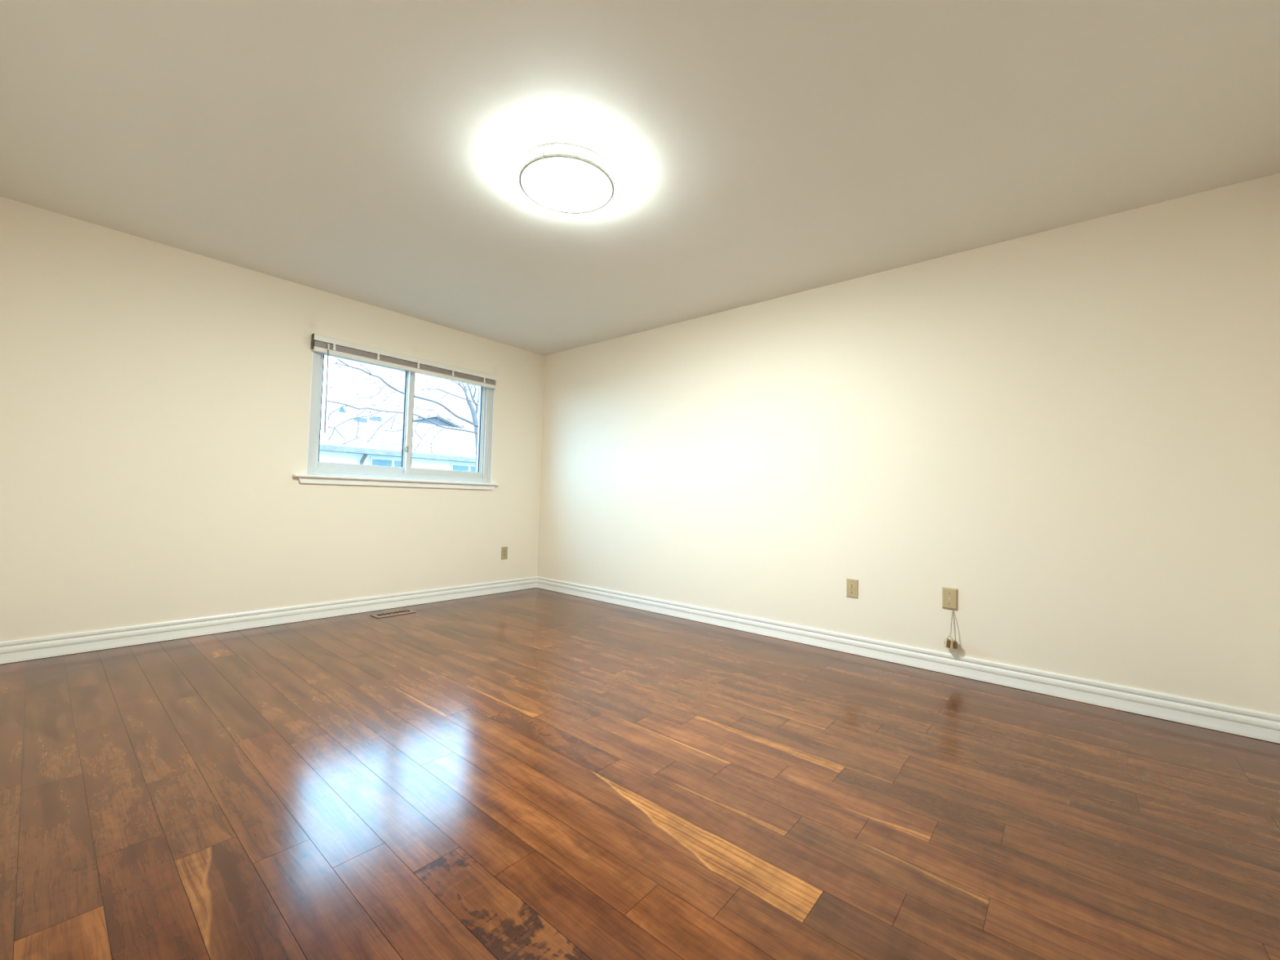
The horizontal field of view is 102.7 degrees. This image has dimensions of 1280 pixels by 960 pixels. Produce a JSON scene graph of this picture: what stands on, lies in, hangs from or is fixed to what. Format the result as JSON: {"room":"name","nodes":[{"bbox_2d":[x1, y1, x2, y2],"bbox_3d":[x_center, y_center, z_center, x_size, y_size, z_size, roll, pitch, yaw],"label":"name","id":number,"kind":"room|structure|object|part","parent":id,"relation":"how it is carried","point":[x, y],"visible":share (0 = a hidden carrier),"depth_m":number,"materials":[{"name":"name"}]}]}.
{"room":"empty bedroom","nodes":[
{"label":"empty bedroom","id":0,"kind":"room"},
{"bbox_2d":[0,196,544,641],"bbox_3d":[-2.325,-0.186,3.969,0.125,2.440,4.120,0,-3,40],"label":"wall","id":1,"kind":"structure","parent":0,"point":[154,396],"depth_m":3.25,"materials":[{"name":"beige paint"}]},
{"bbox_2d":[0,576,537,664],"bbox_3d":[-2.303,0.974,3.880,0.017,0.113,3.820,0,-3,40],"label":"baseboard","id":2,"kind":"structure","parent":1,"relation":"attached to","point":[33,648],"depth_m":3.37,"materials":[{"name":"white wood"}]},
{"bbox_2d":[293,348,498,489],"bbox_3d":[-1.961,-0.466,4.364,0.171,1.052,1.692,0,-3,40],"label":"window","id":3,"kind":"structure","parent":1,"relation":"in","point":[317,472],"depth_m":4.35,"materials":[{"name":"white plastic"}]},
{"bbox_3d":[-2.231,-0.522,4.144,0.032,0.910,0.718,0,-3,40],"label":"sash","id":4,"kind":"part","parent":3,"relation":"part of","materials":[{"name":"white plastic"}]},
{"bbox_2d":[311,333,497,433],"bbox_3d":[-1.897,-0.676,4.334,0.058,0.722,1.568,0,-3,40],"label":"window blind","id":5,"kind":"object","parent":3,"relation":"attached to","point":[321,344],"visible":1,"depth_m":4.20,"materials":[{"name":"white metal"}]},
{"bbox_3d":[-1.897,-0.930,4.348,0.031,0.034,1.553,0,-3,40],"label":"rail","id":6,"kind":"part","parent":5,"relation":"part of","materials":[{"name":"white metal"}]},
{"bbox_3d":[-1.755,-0.491,4.648,0.034,0.908,0.724,0,-3,40],"label":"sash","id":7,"kind":"part","parent":3,"relation":"part of","materials":[{"name":"white plastic"}]},
{"bbox_2d":[501,546,507,559],"bbox_3d":[-1.331,0.719,5.034,0.008,0.121,0.073,0,-3,40],"label":"wall outlet","id":8,"kind":"object","parent":1,"relation":"attached to","point":[504,549],"visible":1,"depth_m":5.03,"materials":[{"name":"beige plastic"}]},
{"bbox_2d":[0,587,1279,959],"bbox_3d":[-0.391,1.054,2.255,5.285,0.060,4.120,0,-3,40],"label":"floor","id":9,"kind":"structure","parent":0,"point":[535,773],"depth_m":1.58,"materials":[{"name":"brown wood"}]},
{"bbox_2d":[370,608,416,617],"bbox_3d":[-1.927,1.045,4.005,0.132,0.005,0.296,0,-3,40],"label":"floor vent","id":10,"kind":"object","parent":9,"relation":"in","point":[407,611],"visible":1,"depth_m":4.00,"materials":[{"name":"brown metal"}]},
{"bbox_2d":[0,0,1279,355],"bbox_3d":[-0.322,-1.488,2.349,5.285,0.150,4.120,0,-3,40],"label":"ceiling","id":11,"kind":"structure","parent":0,"point":[370,152],"depth_m":2.07,"materials":[{"name":"paint"}]},
{"bbox_2d":[518,142,615,213],"bbox_3d":[-0.334,-1.373,2.352,0.438,0.080,0.438,0,-3,40],"label":"ceiling light","id":12,"kind":"object","parent":11,"relation":"attached to","point":[563,177],"visible":1,"depth_m":2.28,"materials":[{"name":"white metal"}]},
{"bbox_2d":[537,173,1279,715],"bbox_3d":[0.973,-0.103,3.773,5.160,2.440,0.150,0,-3,40],"label":"wall","id":13,"kind":"structure","parent":0,"point":[1072,431],"depth_m":2.87,"materials":[{"name":"beige paint"}]},
{"bbox_2d":[846,578,857,598],"bbox_3d":[1.363,0.696,3.290,0.072,0.118,0.008,0,-3,40],"label":"wall outlet","id":14,"kind":"object","parent":13,"relation":"attached to","point":[851,584],"visible":1,"depth_m":3.29,"materials":[{"name":"beige plastic"}]},
{"bbox_2d":[848,589,854,593],"bbox_3d":[1.361,0.716,3.288,0.034,0.028,0.002,0,-3,40],"label":"receptacle","id":15,"kind":"object","parent":14,"relation":"attached to","point":[851,591],"depth_m":3.29,"materials":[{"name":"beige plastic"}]},
{"bbox_2d":[848,582,854,587],"bbox_3d":[1.362,0.677,3.289,0.034,0.028,0.002,0,-3,40],"label":"receptacle","id":16,"kind":"object","parent":14,"relation":"attached to","point":[851,584],"depth_m":3.29,"materials":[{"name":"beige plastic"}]},
{"bbox_2d":[536,576,1279,743],"bbox_3d":[0.830,1.053,3.715,5.010,0.113,0.017,0,-3,40],"label":"baseboard","id":17,"kind":"structure","parent":13,"relation":"attached to","point":[1259,725],"depth_m":2.81,"materials":[{"name":"white wood"}]},
{"bbox_2d":[942,586,957,609],"bbox_3d":[1.776,0.679,2.937,0.075,0.119,0.014,0,-3,40],"label":"wall plate","id":18,"kind":"object","parent":13,"relation":"attached to","point":[949,595],"visible":1,"depth_m":2.93,"materials":[{"name":"beige plastic"}]},
{"bbox_2d":[943,608,957,648],"bbox_3d":[1.762,0.843,2.904,0.064,0.215,0.055,1,-2,20],"label":"cable","id":19,"kind":"object","parent":18,"relation":"hanging from","point":[950,643],"visible":1,"depth_m":2.88,"materials":[{"name":"beige plastic"}]},
{"bbox_3d":[1.769,0.824,2.910,0.033,0.176,0.045,0,-3,40],"label":"cord","id":20,"kind":"part","parent":19,"relation":"part of","materials":[{"name":"beige plastic"}]},
{"bbox_3d":[1.784,0.826,2.908,0.007,0.179,0.036,1,-2,11],"label":"cord","id":21,"kind":"part","parent":19,"relation":"part of","materials":[{"name":"beige plastic"}]},
{"label":"outside","id":22,"kind":"structure","parent":0,"visible":0},
{"bbox_3d":[-24.238,2.767,24.867,59.400,0.100,80.000,0,-3,40],"label":"ground","id":23,"kind":"structure","parent":22,"visible":0},
{"bbox_2d":[337,405,346,413],"bbox_3d":[-22.591,-1.175,38.743,5.233,8.897,5.102,0,-3,40],"label":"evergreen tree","id":24,"kind":"object","parent":23,"relation":"on","point":[341,410],"visible":0.05,"depth_m":38.65,"materials":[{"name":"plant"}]},
{"bbox_2d":[319,409,475,471],"bbox_3d":[-12.097,0.083,19.332,9.180,5.513,25.000,0,-3,40],"label":"neighbor house","id":25,"kind":"structure","parent":23,"relation":"on","point":[451,449],"depth_m":18.27,"materials":[{"name":"white"}]},
{"bbox_2d":[353,417,367,422],"bbox_3d":[-10.587,-2.245,19.370,0.350,0.200,0.386,0,-3,40],"label":"roof vent","id":26,"kind":"object","parent":25,"relation":"attached to","point":[361,420],"depth_m":19.25,"materials":[{"name":"metal"}]},
{"bbox_2d":[368,416,381,421],"bbox_3d":[-10.500,-2.399,20.310,0.350,0.200,0.350,0,-3,40],"label":"roof vent","id":27,"kind":"object","parent":25,"relation":"attached to","point":[371,418],"depth_m":20.16,"materials":[{"name":"metal"}]},
{"bbox_3d":[-8.649,-0.080,17.133,0.014,1.200,0.623,0,-3,40],"label":"pane","id":28,"kind":"part","parent":25,"relation":"part of","materials":[{"name":"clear glass"}]},
{"bbox_3d":[-8.254,-0.051,17.600,0.014,1.200,0.394,0,-3,40],"label":"pane","id":29,"kind":"part","parent":25,"relation":"part of","materials":[{"name":"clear glass"}]},
{"bbox_3d":[-6.784,0.061,19.334,0.014,1.200,0.627,0,-3,40],"label":"pane","id":30,"kind":"part","parent":25,"relation":"part of","materials":[{"name":"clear glass"}]},
{"bbox_3d":[-6.309,0.095,19.894,0.014,1.200,0.623,0,-3,40],"label":"pane","id":31,"kind":"part","parent":25,"relation":"part of","materials":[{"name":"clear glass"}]},
{"bbox_2d":[326,359,479,453],"bbox_3d":[-4.815,-0.629,11.560,0.536,6.773,5.142,1,-2,23],"label":"bare tree","id":32,"kind":"object","parent":23,"relation":"on","point":[346,365],"visible":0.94,"depth_m":10.69,"materials":[{"name":"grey plant"}]},
{"bbox_2d":[400,413,470,429],"bbox_3d":[-13.965,-0.272,32.855,7.370,7.124,5.900,0,-3,40],"label":"gabled house","id":33,"kind":"structure","parent":23,"relation":"on","point":[444,421],"depth_m":30.14,"materials":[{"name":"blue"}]},
{"bbox_2d":[450,380,479,471],"bbox_3d":[-5.372,-0.233,15.700,0.721,6.239,1.262,0,-3,40],"label":"tree","id":34,"kind":"object","parent":23,"relation":"on","point":[474,413],"visible":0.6,"depth_m":15.93,"materials":[{"name":"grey plant"}]}
]}

